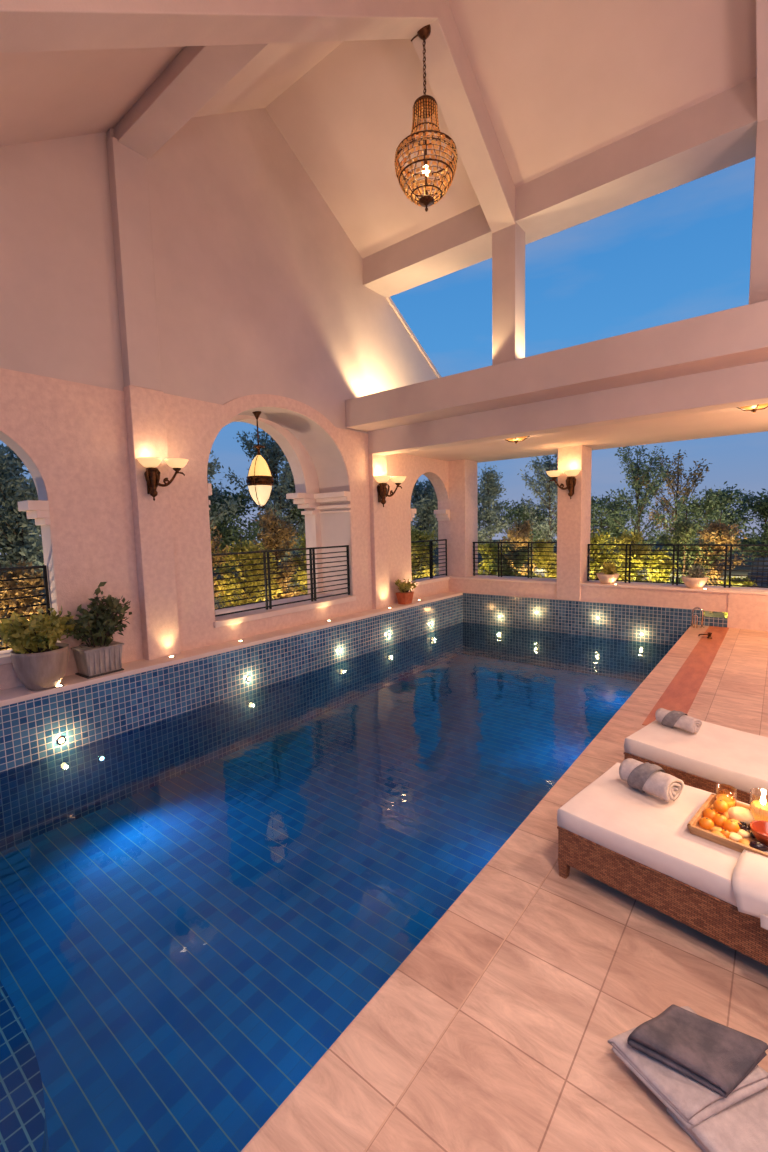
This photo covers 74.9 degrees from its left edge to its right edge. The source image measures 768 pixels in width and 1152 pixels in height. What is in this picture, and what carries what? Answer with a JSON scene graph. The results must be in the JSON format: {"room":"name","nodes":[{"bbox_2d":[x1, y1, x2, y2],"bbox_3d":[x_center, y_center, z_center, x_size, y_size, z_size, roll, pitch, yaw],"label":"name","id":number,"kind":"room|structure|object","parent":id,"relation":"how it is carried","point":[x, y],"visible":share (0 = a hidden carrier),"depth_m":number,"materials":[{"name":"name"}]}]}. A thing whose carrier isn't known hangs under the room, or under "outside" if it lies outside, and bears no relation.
{"room":"indoor swimming pool","nodes":[
{"label":"indoor swimming pool","id":0,"kind":"room"},
{"bbox_2d":[0,132,123,642],"bbox_3d":[-4.166,-1.815,4.562,0.260,6.011,3.460,3,7,38],"label":"wall","id":1,"kind":"structure","parent":0,"point":[59,310],"depth_m":5.24,"materials":[{"name":"paint"}]},
{"bbox_2d":[0,649,11,664],"bbox_3d":[-4.064,0.855,4.859,0.360,0.075,1.640,3,7,38],"label":"trim","id":2,"kind":"structure","parent":1,"relation":"attached to","point":[5,657],"depth_m":4.99,"materials":[{"name":"stone"}]},
{"bbox_2d":[0,565,50,649],"bbox_3d":[-4.123,0.383,4.848,0.032,0.860,1.555,3,7,38],"label":"railing","id":3,"kind":"object","parent":2,"relation":"on","point":[44,567],"visible":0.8,"depth_m":5.29,"materials":[{"name":"black metal"}]},
{"bbox_2d":[18,500,50,524],"bbox_3d":[-3.666,-0.658,5.250,0.310,0.250,0.190,3,7,38],"label":"trim","id":4,"kind":"structure","parent":1,"relation":"attached to","point":[38,510],"depth_m":5.18,"materials":[{"name":"paint"}]},
{"bbox_2d":[0,368,142,689],"bbox_3d":[-4.025,-0.396,4.617,0.025,3.170,3.460,3,7,38],"label":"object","id":5,"kind":"structure","parent":1,"relation":"attached to","point":[74,434],"depth_m":5.47,"materials":[{"name":"paint"}]},
{"bbox_2d":[0,41,342,146],"bbox_3d":[0.402,-4.255,1.908,10.500,4.228,5.850,3,7,38],"label":"ceiling","id":6,"kind":"structure","parent":0,"point":[45,95],"depth_m":4.71,"materials":[{"name":"paint"}]},
{"bbox_2d":[114,44,267,159],"bbox_3d":[1.099,-4.907,2.495,10.190,0.680,0.350,3,7,38],"label":"beam","id":7,"kind":"structure","parent":6,"relation":"attached to","point":[196,74],"depth_m":4.93,"materials":[{"name":"paint"}]},
{"bbox_2d":[0,0,515,232],"bbox_3d":[-0.725,-4.053,4.160,0.360,4.615,7.920,3,7,38],"label":"rafter","id":8,"kind":"object","parent":6,"relation":"attached to","point":[25,25],"visible":1,"depth_m":4.05,"materials":[{"name":"paint"}]},
{"bbox_2d":[395,24,456,211],"bbox_3d":[0.460,-5.079,5.586,0.702,1.905,0.702,-5,7,-34],"label":"chandelier","id":9,"kind":"object","parent":8,"relation":"hanging from","point":[425,106],"visible":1,"depth_m":5.49,"materials":[{"name":"brown metal"}]},
{"bbox_2d":[756,0,767,122],"bbox_3d":[1.700,-3.921,2.241,0.360,4.615,7.920,3,7,38],"label":"rafter","id":10,"kind":"object","parent":6,"relation":"attached to","point":[761,5],"visible":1,"depth_m":4.93,"materials":[{"name":"paint"}]},
{"bbox_2d":[0,595,462,851],"bbox_3d":[-1.479,1.671,7.512,0.250,1.567,10.250,3,7,38],"label":"wall","id":11,"kind":"structure","parent":0,"point":[151,728],"depth_m":6.10,"materials":[{"name":"blue tile"}]},
{"bbox_2d":[0,591,462,706],"bbox_3d":[-1.876,1.012,7.654,1.096,0.370,10.600,3,7,38],"label":"ledge","id":12,"kind":"object","parent":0,"point":[9,696],"visible":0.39,"depth_m":6.38,"materials":[{"name":"stone"}]},
{"bbox_2d":[0,605,80,690],"bbox_3d":[-3.348,0.714,4.995,0.655,0.816,0.781,3,7,38],"label":"potted plant","id":13,"kind":"object","parent":12,"relation":"on","point":[39,661],"visible":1,"depth_m":4.86,"materials":[{"name":"green plant"}]},
{"bbox_2d":[59,582,131,678],"bbox_3d":[-3.060,0.570,5.423,0.549,1.004,0.782,3,7,35],"label":"potted plant","id":14,"kind":"object","parent":12,"relation":"on","point":[103,656],"visible":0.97,"depth_m":5.41,"materials":[{"name":"green plant"}]},
{"bbox_2d":[123,385,180,659],"bbox_3d":[-2.890,-0.603,6.134,0.415,3.210,0.410,3,7,38],"label":"pilaster","id":15,"kind":"object","parent":12,"relation":"on","point":[144,407],"visible":0.76,"depth_m":5.98,"materials":[{"name":"paint"}]},
{"bbox_2d":[107,136,161,390],"bbox_3d":[-2.963,-3.509,5.853,0.400,2.630,0.385,3,7,38],"label":"pilaster","id":16,"kind":"object","parent":15,"relation":"on","point":[128,169],"visible":0.65,"depth_m":5.70,"materials":[{"name":"paint"}]},
{"bbox_2d":[137,457,187,500],"bbox_3d":[-2.589,-1.129,5.912,0.561,0.487,0.272,-4,6,-28],"label":"wall sconce","id":17,"kind":"object","parent":15,"relation":"attached to","point":[152,474],"visible":1,"depth_m":5.84,"materials":[{"name":"brown metal"}]},
{"bbox_2d":[369,454,389,608],"bbox_3d":[-0.221,-0.821,9.471,0.440,2.860,0.420,3,7,38],"label":"pilaster","id":18,"kind":"object","parent":12,"relation":"on","point":[378,513],"visible":0.51,"depth_m":9.30,"materials":[{"name":"paint"}]},
{"bbox_2d":[374,476,405,506],"bbox_3d":[0.118,-1.546,9.230,0.645,0.560,0.313,-4,6,-28],"label":"wall sconce","id":19,"kind":"object","parent":18,"relation":"attached to","point":[382,491],"visible":1,"depth_m":9.14,"materials":[{"name":"glass"}]},
{"bbox_2d":[395,578,416,604],"bbox_3d":[0.439,0.293,9.841,0.371,0.521,0.482,3,7,38],"label":"potted plant","id":20,"kind":"object","parent":12,"relation":"on","point":[405,596],"visible":1,"depth_m":9.81,"materials":[{"name":"green plant"}]},
{"bbox_2d":[107,108,448,609],"bbox_3d":[-1.030,-3.046,8.723,0.750,7.494,7.140,3,7,38],"label":"wall","id":21,"kind":"structure","parent":0,"point":[259,286],"depth_m":7.30,"materials":[{"name":"paint"}]},
{"bbox_2d":[246,411,273,507],"bbox_3d":[-1.934,-1.789,7.756,0.418,1.474,0.418,3,7,38],"label":"pendant lamp","id":22,"kind":"object","parent":21,"relation":"hanging from","point":[259,480],"visible":0.98,"depth_m":7.67,"materials":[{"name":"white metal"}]},
{"bbox_2d":[164,393,372,651],"bbox_3d":[-1.470,-0.936,7.691,0.030,3.520,3.920,3,7,38],"label":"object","id":23,"kind":"structure","parent":21,"relation":"attached to","point":[193,426],"depth_m":6.62,"materials":[{"name":"paint"}]},
{"bbox_2d":[215,415,322,610],"bbox_3d":[-2.136,-1.042,8.262,0.280,3.750,3.000,3,7,38],"label":"trim","id":24,"kind":"structure","parent":21,"relation":"attached to","point":[303,469],"depth_m":8.96,"materials":[{"name":"paint"}]},
{"bbox_2d":[213,593,355,627],"bbox_3d":[-1.689,0.507,8.062,0.800,0.085,2.840,3,7,38],"label":"trim","id":25,"kind":"structure","parent":21,"relation":"attached to","point":[225,620],"depth_m":7.78,"materials":[{"name":"stone"}]},
{"bbox_2d":[211,545,349,618],"bbox_3d":[-1.481,0.022,7.839,0.032,0.885,2.760,3,7,38],"label":"railing","id":26,"kind":"object","parent":25,"relation":"on","point":[311,554],"visible":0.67,"depth_m":7.65,"materials":[{"name":"black metal"}]},
{"bbox_2d":[286,493,314,514],"bbox_3d":[-1.500,-1.298,9.047,0.300,0.375,0.420,3,7,38],"label":"trim","id":27,"kind":"structure","parent":21,"relation":"attached to","point":[304,500],"depth_m":9.01,"materials":[{"name":"paint"}]},
{"bbox_2d":[314,491,350,512],"bbox_3d":[-0.929,-1.308,8.925,0.765,0.350,0.160,3,7,38],"label":"trim","id":28,"kind":"structure","parent":21,"relation":"attached to","point":[342,495],"depth_m":8.86,"materials":[{"name":"paint"}]},
{"bbox_2d":[386,297,440,377],"bbox_3d":[0.564,-4.708,10.243,0.360,1.274,1.990,3,7,38],"label":"trim","id":29,"kind":"structure","parent":21,"relation":"attached to","point":[389,299],"depth_m":9.98,"materials":[{"name":"paint"}]},
{"bbox_2d":[434,509,449,520],"bbox_3d":[1.332,-1.395,11.498,0.330,0.250,0.190,3,7,38],"label":"trim","id":30,"kind":"structure","parent":21,"relation":"attached to","point":[441,515],"depth_m":11.45,"materials":[{"name":"paint"}]},
{"bbox_2d":[0,654,641,1151],"bbox_3d":[0.365,2.454,6.101,4.655,0.200,10.500,3,7,38],"label":"swimming pool","id":31,"kind":"structure","parent":0,"point":[178,954],"depth_m":4.09,"materials":[{"name":"blue tile"}]},
{"bbox_2d":[0,981,48,1151],"bbox_3d":[-2.766,2.477,2.659,3.820,0.680,0.950,3,7,38],"label":"step","id":32,"kind":"structure","parent":31,"relation":"on","point":[23,1124],"depth_m":2.11,"materials":[{"name":"blue tile"}]},
{"bbox_2d":[438,459,477,576],"bbox_3d":[1.718,-1.325,11.660,0.720,2.660,0.590,3,7,38],"label":"pillar","id":33,"kind":"structure","parent":0,"point":[461,531],"depth_m":11.39,"materials":[{"name":"paint"}]},
{"bbox_2d":[241,625,767,1151],"bbox_3d":[3.227,1.621,1.741,5.365,0.120,13.420,3,7,38],"label":"floor","id":34,"kind":"structure","parent":0,"point":[527,1062],"depth_m":1.88,"materials":[{"name":"tile"}]},
{"bbox_2d":[363,759,623,1151],"bbox_3d":[0.525,1.606,2.180,0.006,0.051,5.750,3,7,38],"label":"trim","id":35,"kind":"structure","parent":34,"relation":"on","point":[470,991],"depth_m":1.81,"materials":[{"name":"tile"}]},
{"bbox_2d":[557,762,767,965],"bbox_3d":[1.799,1.372,2.064,0.710,0.379,1.958,-7,8,-42],"label":"sun lounger","id":36,"kind":"object","parent":34,"relation":"on","point":[641,845],"visible":0.85,"depth_m":2.27,"materials":[{"name":"fabric"}]},
{"bbox_2d":[619,758,683,801],"bbox_3d":[1.403,1.065,2.632,0.175,0.148,0.277,-4,6,-27],"label":"rolled towel","id":37,"kind":"object","parent":36,"relation":"on","point":[647,777],"visible":1,"depth_m":2.58,"materials":[{"name":"fabric"}]},
{"bbox_2d":[687,794,767,856],"bbox_3d":[1.715,1.152,2.195,0.382,0.042,0.582,-7,8,-42],"label":"tray","id":38,"kind":"object","parent":36,"relation":"on","point":[693,825],"visible":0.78,"depth_m":2.23,"materials":[{"name":"brown wood"}]},
{"bbox_2d":[699,817,713,829],"bbox_3d":[1.484,1.140,2.306,0.061,0.056,0.059,3,7,38],"label":"orange","id":39,"kind":"object","parent":38,"relation":"on","point":[704,822],"visible":0.98,"depth_m":2.29,"materials":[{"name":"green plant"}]},
{"bbox_2d":[703,808,718,820],"bbox_3d":[1.544,1.128,2.365,0.068,0.064,0.068,3,7,38],"label":"orange","id":40,"kind":"object","parent":38,"relation":"on","point":[709,813],"visible":0.69,"depth_m":2.35,"materials":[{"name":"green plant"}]},
{"bbox_2d":[713,800,728,812],"bbox_3d":[1.585,1.083,2.359,0.061,0.058,0.061,3,7,38],"label":"orange","id":41,"kind":"object","parent":40,"relation":"on","point":[721,806],"visible":1,"depth_m":2.34,"materials":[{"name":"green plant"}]},
{"bbox_2d":[715,784,736,807],"bbox_3d":[1.666,1.083,2.442,0.086,0.104,0.086,3,7,38],"label":"tumbler","id":42,"kind":"object","parent":38,"relation":"on","point":[730,801],"visible":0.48,"depth_m":2.43,"materials":[{"name":"glass"}]},
{"bbox_2d":[723,820,739,832],"bbox_3d":[1.575,1.138,2.273,0.064,0.061,0.062,3,7,38],"label":"orange","id":43,"kind":"object","parent":38,"relation":"on","point":[729,825],"visible":0.77,"depth_m":2.26,"materials":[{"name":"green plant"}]},
{"bbox_2d":[728,806,754,825],"bbox_3d":[1.671,1.121,2.337,0.123,0.078,0.092,3,7,38],"label":"bread loaf","id":44,"kind":"object","parent":38,"relation":"on","point":[741,814],"visible":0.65,"depth_m":2.31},
{"bbox_2d":[749,788,767,820],"bbox_3d":[1.736,1.070,2.296,0.100,0.154,0.100,3,7,38],"label":"candle holder","id":45,"kind":"object","parent":38,"relation":"on","point":[759,808],"visible":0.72,"depth_m":2.29,"materials":[{"name":"clear glass"}]},
{"bbox_2d":[753,800,767,820],"bbox_3d":[1.736,1.092,2.299,0.088,0.088,0.088,3,7,38],"label":"candle","id":46,"kind":"object","parent":45,"relation":"on","point":[760,809],"depth_m":2.28,"materials":[{"name":"wax"}]},
{"bbox_2d":[749,841,767,850],"bbox_3d":[1.601,1.150,2.130,0.082,0.037,0.042,1,6,23],"label":"plum","id":47,"kind":"object","parent":38,"relation":"on","point":[761,846],"visible":0.84,"depth_m":2.12,"materials":[{"name":"purple plant"}]},
{"bbox_2d":[750,820,767,844],"bbox_3d":[1.692,1.111,2.155,0.192,0.104,0.139,3,7,38],"label":"bowl","id":48,"kind":"object","parent":38,"relation":"on","point":[759,828],"visible":0.89,"depth_m":2.22,"materials":[{"name":"red ceramic"}]},
{"bbox_2d":[732,849,767,929],"bbox_3d":[1.672,1.243,1.817,0.377,0.133,0.657,-7,8,-42],"label":"towel","id":49,"kind":"object","parent":36,"relation":"on","point":[750,872],"visible":0.92,"depth_m":1.95,"materials":[{"name":"white fabric"}]},
{"bbox_2d":[642,626,728,725],"bbox_3d":[3.993,1.109,6.355,0.280,0.054,5.150,3,7,38],"label":"trim","id":50,"kind":"structure","parent":34,"relation":"on","point":[680,694],"depth_m":5.75,"materials":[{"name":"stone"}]},
{"bbox_2d":[623,720,767,804],"bbox_3d":[2.488,1.280,2.810,0.708,0.382,1.958,-6,7,-39],"label":"sun lounger","id":51,"kind":"object","parent":34,"relation":"on","point":[723,756],"visible":0.66,"depth_m":3.09,"materials":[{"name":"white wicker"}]},
{"bbox_2d":[655,708,701,732],"bbox_3d":[2.015,0.986,3.430,0.145,0.120,0.265,-5,7,-31],"label":"rolled towel","id":52,"kind":"object","parent":51,"relation":"on","point":[678,719],"visible":1,"depth_m":3.39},
{"bbox_2d":[666,1087,767,1151],"bbox_3d":[1.060,1.611,1.483,0.373,0.053,0.218,-3,6,-15],"label":"folded towel","id":53,"kind":"object","parent":34,"relation":"on","point":[742,1126],"visible":0.57,"depth_m":1.45,"materials":[{"name":"fabric"}]},
{"bbox_2d":[607,1006,767,1128],"bbox_3d":[0.983,1.558,1.619,0.347,0.052,0.328,-4,6,-28],"label":"folded towel","id":54,"kind":"object","parent":53,"relation":"on","point":[690,1101],"visible":0.35,"depth_m":1.53,"materials":[{"name":"fabric"}]},
{"bbox_2d":[627,1004,767,1097],"bbox_3d":[1.012,1.510,1.618,0.376,0.062,0.234,3,7,35],"label":"folded towel","id":55,"kind":"object","parent":54,"relation":"on","point":[719,1057],"visible":1,"depth_m":1.59,"materials":[{"name":"fabric"}]},
{"bbox_2d":[265,0,756,294],"bbox_3d":[3.044,-5.808,5.141,10.500,1.900,2.750,3,7,38],"label":"ceiling","id":56,"kind":"structure","parent":0,"point":[560,82],"depth_m":6.05,"materials":[{"name":"paint"}]},
{"bbox_2d":[362,77,756,297],"bbox_3d":[3.814,-5.191,5.890,10.170,0.530,0.660,3,7,38],"label":"beam","id":57,"kind":"structure","parent":0,"point":[718,132],"depth_m":6.49,"materials":[{"name":"paint"}]},
{"bbox_2d":[367,361,767,454],"bbox_3d":[3.778,-2.212,6.065,10.190,0.410,0.340,3,7,38],"label":"beam","id":58,"kind":"structure","parent":0,"point":[744,385],"depth_m":6.67,"materials":[{"name":"paint"}]},
{"bbox_2d":[345,300,767,431],"bbox_3d":[3.728,-2.622,5.953,10.165,0.460,1.320,3,7,38],"label":"beam","id":59,"kind":"structure","parent":58,"relation":"on","point":[737,336],"depth_m":6.19,"materials":[{"name":"paint"}]},
{"bbox_2d":[492,223,524,364],"bbox_3d":[1.844,-3.998,7.410,0.360,2.110,0.360,3,7,38],"label":"pillar","id":60,"kind":"structure","parent":59,"relation":"on","point":[508,243],"depth_m":7.27,"materials":[{"name":"paint"}]},
{"bbox_2d":[749,119,767,303],"bbox_3d":[4.269,-3.866,5.491,0.360,2.110,0.360,3,7,38],"label":"pillar","id":61,"kind":"structure","parent":59,"relation":"on","point":[758,288],"depth_m":5.42,"materials":[{"name":"paint"}]},
{"bbox_2d":[463,593,704,681],"bbox_3d":[3.661,1.276,10.044,4.630,1.612,0.150,3,7,38],"label":"wall","id":62,"kind":"structure","parent":0,"point":[568,635],"depth_m":9.87,"materials":[{"name":"blue tile"}]},
{"bbox_2d":[556,445,591,600],"bbox_3d":[3.777,-1.039,9.958,0.460,2.990,0.615,3,7,38],"label":"pillar","id":63,"kind":"structure","parent":62,"relation":"on","point":[573,514],"depth_m":9.73,"materials":[{"name":"paint"}]},
{"bbox_2d":[546,469,579,498],"bbox_3d":[3.418,-1.732,9.563,0.628,0.545,0.304,0,6,15],"label":"wall sconce","id":64,"kind":"object","parent":63,"relation":"attached to","point":[571,480],"visible":1,"depth_m":9.48,"materials":[{"name":"glass"}]},
{"bbox_2d":[703,616,727,626],"bbox_3d":[5.551,0.779,8.394,0.335,0.175,0.040,3,7,38],"label":"trim","id":65,"kind":"structure","parent":62,"relation":"attached to","point":[707,621],"depth_m":8.38,"materials":[{"name":"blue tile"}]},
{"bbox_2d":[402,407,767,462],"bbox_3d":[4.781,-2.498,7.562,10.500,0.385,3.330,3,7,38],"label":"ceiling","id":66,"kind":"structure","parent":0,"point":[731,421],"depth_m":8.54,"materials":[{"name":"paint"}]},
{"bbox_2d":[736,403,767,412],"bbox_3d":[4.616,-2.099,6.244,0.430,0.140,0.430,3,7,38],"label":"ceiling lamp","id":67,"kind":"object","parent":66,"relation":"attached to","point":[752,408],"visible":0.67,"depth_m":6.21,"materials":[{"name":"brown metal"}]},
{"bbox_2d":[449,579,767,630],"bbox_3d":[5.554,0.521,8.747,10.500,0.620,0.620,3,7,38],"label":"wall","id":68,"kind":"structure","parent":0,"point":[745,611],"depth_m":8.94,"materials":[{"name":"paint"}]},
{"bbox_2d":[412,575,450,585],"bbox_3d":[0.952,0.098,11.104,0.370,0.075,1.550,3,7,38],"label":"trim","id":69,"kind":"structure","parent":68,"relation":"attached to","point":[422,581],"depth_m":10.99,"materials":[{"name":"stone"}]},
{"bbox_2d":[411,539,446,579],"bbox_3d":[0.984,-0.362,11.024,0.032,0.845,1.530,3,7,38],"label":"railing","id":70,"kind":"object","parent":69,"relation":"on","point":[430,545],"visible":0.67,"depth_m":11.09,"materials":[{"name":"black metal"}]},
{"bbox_2d":[450,575,767,594],"bbox_3d":[5.553,0.216,8.725,10.500,0.040,0.660,3,7,38],"label":"trim","id":71,"kind":"structure","parent":68,"relation":"on","point":[641,585],"depth_m":9.22,"materials":[{"name":"stone"}]},
{"bbox_2d":[473,542,556,577],"bbox_3d":[2.863,-0.352,10.907,2.070,0.780,0.032,3,7,38],"label":"railing","id":72,"kind":"object","parent":71,"relation":"on","point":[498,547],"visible":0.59,"depth_m":10.93,"materials":[{"name":"black metal"}]},
{"bbox_2d":[597,561,619,583],"bbox_3d":[4.261,-0.070,9.540,0.410,0.431,0.440,3,7,38],"label":"bowl planter","id":73,"kind":"object","parent":71,"relation":"on","point":[610,575],"visible":1,"depth_m":9.46,"materials":[{"name":"beige ceramic"}]},
{"bbox_2d":[587,544,767,587],"bbox_3d":[5.394,-0.195,8.906,3.430,0.740,0.032,3,7,38],"label":"railing","id":74,"kind":"object","parent":71,"relation":"on","point":[725,570],"visible":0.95,"depth_m":8.98,"materials":[{"name":"black metal"}]},
{"bbox_2d":[681,564,710,587],"bbox_3d":[5.380,0.001,8.645,0.438,0.412,0.449,3,7,38],"label":"bowl planter","id":75,"kind":"object","parent":71,"relation":"on","point":[696,579],"visible":1,"depth_m":8.58,"materials":[{"name":"beige ceramic"}]},
{"label":"outside","id":76,"kind":"structure","parent":0,"visible":0},
{"bbox_2d":[0,539,767,644],"bbox_3d":[4.640,-0.048,21.987,100.000,0.350,80.000,3,7,38],"label":"ground","id":77,"kind":"structure","parent":76,"point":[715,614],"depth_m":21.97,"materials":[{"name":"plant"}]},
{"bbox_2d":[0,443,43,590],"bbox_3d":[-9.935,-1.402,13.575,3.891,4.690,3.425,4,8,41],"label":"tree","id":78,"kind":"object","parent":77,"relation":"on","point":[20,538],"visible":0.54,"depth_m":13.18,"materials":[{"name":"green plant"}]},
{"bbox_2d":[0,559,46,650],"bbox_3d":[-5.132,0.598,6.903,1.387,1.808,1.318,-5,7,-31],"label":"bush","id":79,"kind":"object","parent":77,"relation":"on","point":[25,573],"visible":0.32,"depth_m":6.76,"materials":[{"name":"green plant"}]},
{"bbox_2d":[210,521,233,607],"bbox_3d":[-3.508,-0.063,9.141,1.558,2.593,1.255,-4,6,-27],"label":"bush","id":80,"kind":"object","parent":77,"relation":"on","point":[215,537],"visible":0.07,"depth_m":9.33,"materials":[{"name":"green plant"}]},
{"bbox_2d":[207,450,245,538],"bbox_3d":[-7.084,-2.573,17.692,3.861,6.077,3.974,-6,7,-39],"label":"tree","id":81,"kind":"object","parent":77,"relation":"on","point":[210,469],"visible":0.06,"depth_m":17.92,"materials":[{"name":"green plant"}]},
{"bbox_2d":[209,481,262,577],"bbox_3d":[-6.916,-1.793,20.438,4.860,4.112,4.903,-3,6,-14],"label":"tree","id":82,"kind":"object","parent":77,"relation":"on","point":[230,533],"visible":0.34,"depth_m":19.65,"materials":[{"name":"green plant"}]},
{"bbox_2d":[211,534,284,607],"bbox_3d":[-2.680,0.174,9.781,1.422,1.996,1.500,-3,6,-16],"label":"bush","id":83,"kind":"object","parent":77,"relation":"on","point":[241,547],"visible":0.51,"depth_m":9.68,"materials":[{"name":"green plant"}]},
{"bbox_2d":[220,429,304,573],"bbox_3d":[-4.026,-3.280,21.054,4.006,6.676,4.106,1,6,25],"label":"tree","id":84,"kind":"object","parent":77,"relation":"on","point":[279,492],"visible":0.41,"depth_m":20.61,"materials":[{"name":"green plant"}]},
{"bbox_2d":[237,499,306,599],"bbox_3d":[-2.362,-0.264,10.559,1.415,2.660,1.476,-2,6,-5],"label":"bush","id":85,"kind":"object","parent":77,"relation":"on","point":[269,522],"visible":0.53,"depth_m":10.30,"materials":[{"name":"green plant"}]},
{"bbox_2d":[256,476,304,557],"bbox_3d":[-3.209,-2.530,22.646,4.160,4.833,4.196,-5,7,-33],"label":"tree","id":86,"kind":"object","parent":77,"relation":"on","point":[295,510],"visible":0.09,"depth_m":21.48,"materials":[{"name":"green plant"}]},
{"bbox_2d":[288,534,307,594],"bbox_3d":[-1.617,-0.072,11.367,1.244,2.103,1.537,-4,6,-29],"label":"bush","id":87,"kind":"object","parent":77,"relation":"on","point":[303,544],"visible":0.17,"depth_m":11.20,"materials":[{"name":"green plant"}]},
{"bbox_2d":[410,479,437,559],"bbox_3d":[2.160,-3.044,27.354,4.478,4.674,4.102,1,6,22],"label":"tree","id":88,"kind":"object","parent":77,"relation":"on","point":[424,501],"visible":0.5,"depth_m":26.63,"materials":[{"name":"green plant"}]},
{"bbox_2d":[411,525,438,578],"bbox_3d":[0.816,-0.447,14.047,1.297,2.189,1.647,-4,6,-25],"label":"bush","id":89,"kind":"object","parent":77,"relation":"on","point":[416,536],"visible":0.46,"depth_m":13.86,"materials":[{"name":"green plant"}]},
{"bbox_2d":[478,538,509,575],"bbox_3d":[2.892,-0.187,13.512,1.180,1.677,1.289,-4,6,-22],"label":"bush","id":90,"kind":"object","parent":77,"relation":"on","point":[487,550],"visible":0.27,"depth_m":13.44,"materials":[{"name":"green plant"}]},
{"bbox_2d":[477,464,516,548],"bbox_3d":[5.688,-3.270,26.057,3.700,5.212,2.660,0,6,12],"label":"conifer tree","id":91,"kind":"object","parent":77,"relation":"on","point":[491,489],"visible":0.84,"depth_m":25.86,"materials":[{"name":"green plant"}]},
{"bbox_2d":[486,543,537,577],"bbox_3d":[3.277,-0.079,12.713,1.370,1.600,1.171,-2,6,-7],"label":"bush","id":92,"kind":"object","parent":77,"relation":"on","point":[504,565],"visible":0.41,"depth_m":12.56,"materials":[{"name":"green plant"}]},
{"bbox_2d":[496,520,541,575],"bbox_3d":[3.672,-0.576,13.994,1.375,2.319,1.333,-1,6,4],"label":"bush","id":93,"kind":"object","parent":77,"relation":"on","point":[520,535],"visible":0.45,"depth_m":13.77,"materials":[{"name":"green plant"}]},
{"bbox_2d":[492,499,556,557],"bbox_3d":[7.442,-2.401,26.069,3.854,3.397,3.590,4,8,44],"label":"tree","id":94,"kind":"object","parent":77,"relation":"on","point":[520,514],"visible":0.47,"depth_m":25.55,"materials":[{"name":"green plant"}]},
{"bbox_2d":[524,537,556,577],"bbox_3d":[4.150,-0.172,12.514,1.107,1.784,1.300,-6,7,-41],"label":"bush","id":95,"kind":"object","parent":77,"relation":"on","point":[551,557],"visible":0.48,"depth_m":12.37,"materials":[{"name":"green plant"}]},
{"bbox_2d":[517,454,594,546],"bbox_3d":[8.309,-3.384,24.534,3.333,5.613,3.517,3,7,35],"label":"tree","id":96,"kind":"object","parent":77,"relation":"on","point":[547,502],"visible":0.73,"depth_m":24.42,"materials":[{"name":"green plant"}]},
{"bbox_2d":[590,525,623,579],"bbox_3d":[4.944,-0.204,11.596,1.030,1.991,1.273,-1,6,6],"label":"bush","id":97,"kind":"object","parent":77,"relation":"on","point":[594,539],"visible":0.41,"depth_m":11.47,"materials":[{"name":"green plant"}]},
{"bbox_2d":[590,489,636,560],"bbox_3d":[10.298,-2.308,23.914,3.474,3.500,3.851,3,7,39],"label":"tree","id":98,"kind":"object","parent":77,"relation":"on","point":[618,510],"visible":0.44,"depth_m":23.32,"materials":[{"name":"green plant"}]},
{"bbox_2d":[603,524,652,581],"bbox_3d":[5.666,-0.203,11.631,1.142,2.049,1.158,-5,7,-35],"label":"bush","id":99,"kind":"object","parent":77,"relation":"on","point":[625,538],"visible":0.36,"depth_m":11.51,"materials":[{"name":"green plant"}]},
{"bbox_2d":[596,445,675,549],"bbox_3d":[11.348,-3.100,21.742,3.552,5.454,3.437,-5,7,-32],"label":"tree","id":100,"kind":"object","parent":77,"relation":"on","point":[641,503],"visible":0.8,"depth_m":21.53,"materials":[{"name":"green plant"}]},
{"bbox_2d":[624,546,680,583],"bbox_3d":[5.781,0.095,10.785,1.036,1.516,0.943,-1,6,8],"label":"bush","id":101,"kind":"object","parent":77,"relation":"on","point":[653,552],"visible":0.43,"depth_m":10.73,"materials":[{"name":"green plant"}]},
{"bbox_2d":[635,449,712,563],"bbox_3d":[12.222,-2.859,21.349,2.760,5.010,2.280,-5,7,-34],"label":"tree","id":102,"kind":"object","parent":77,"relation":"on","point":[669,483],"visible":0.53,"depth_m":21.30,"materials":[{"name":"green plant"}]},
{"bbox_2d":[652,510,724,583],"bbox_3d":[6.539,-0.339,10.925,1.179,2.316,1.172,-3,6,-20],"label":"bush","id":103,"kind":"object","parent":77,"relation":"on","point":[683,531],"visible":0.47,"depth_m":10.72,"materials":[{"name":"green plant"}]},
{"bbox_2d":[650,481,758,561],"bbox_3d":[12.894,-1.948,19.925,3.559,3.447,3.167,-5,7,-32],"label":"tree","id":104,"kind":"object","parent":77,"relation":"on","point":[712,506],"visible":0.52,"depth_m":19.28,"materials":[{"name":"green plant"}]},
{"bbox_2d":[681,511,748,612],"bbox_3d":[7.163,-0.296,10.870,1.259,2.211,1.059,2,7,30],"label":"bush","id":105,"kind":"object","parent":77,"relation":"on","point":[712,531],"visible":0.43,"depth_m":10.69,"materials":[{"name":"green plant"}]},
{"bbox_2d":[709,576,756,617],"bbox_3d":[7.035,0.434,10.088,0.810,0.931,0.806,-7,8,-44],"label":"bush","id":106,"kind":"object","parent":77,"relation":"on","point":[747,583],"visible":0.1,"depth_m":9.93,"materials":[{"name":"green plant"}]},
{"bbox_2d":[728,486,767,563],"bbox_3d":[15.285,-1.940,19.832,4.222,3.465,4.272,-6,7,-37],"label":"tree","id":107,"kind":"object","parent":77,"relation":"on","point":[761,505],"visible":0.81,"depth_m":19.81,"materials":[{"name":"green plant"}]},
{"bbox_2d":[747,558,767,587],"bbox_3d":[8.258,0.270,10.016,1.820,1.200,0.900,3,7,38],"label":"roof","id":108,"kind":"structure","parent":77,"relation":"on","point":[755,559],"depth_m":10.39,"materials":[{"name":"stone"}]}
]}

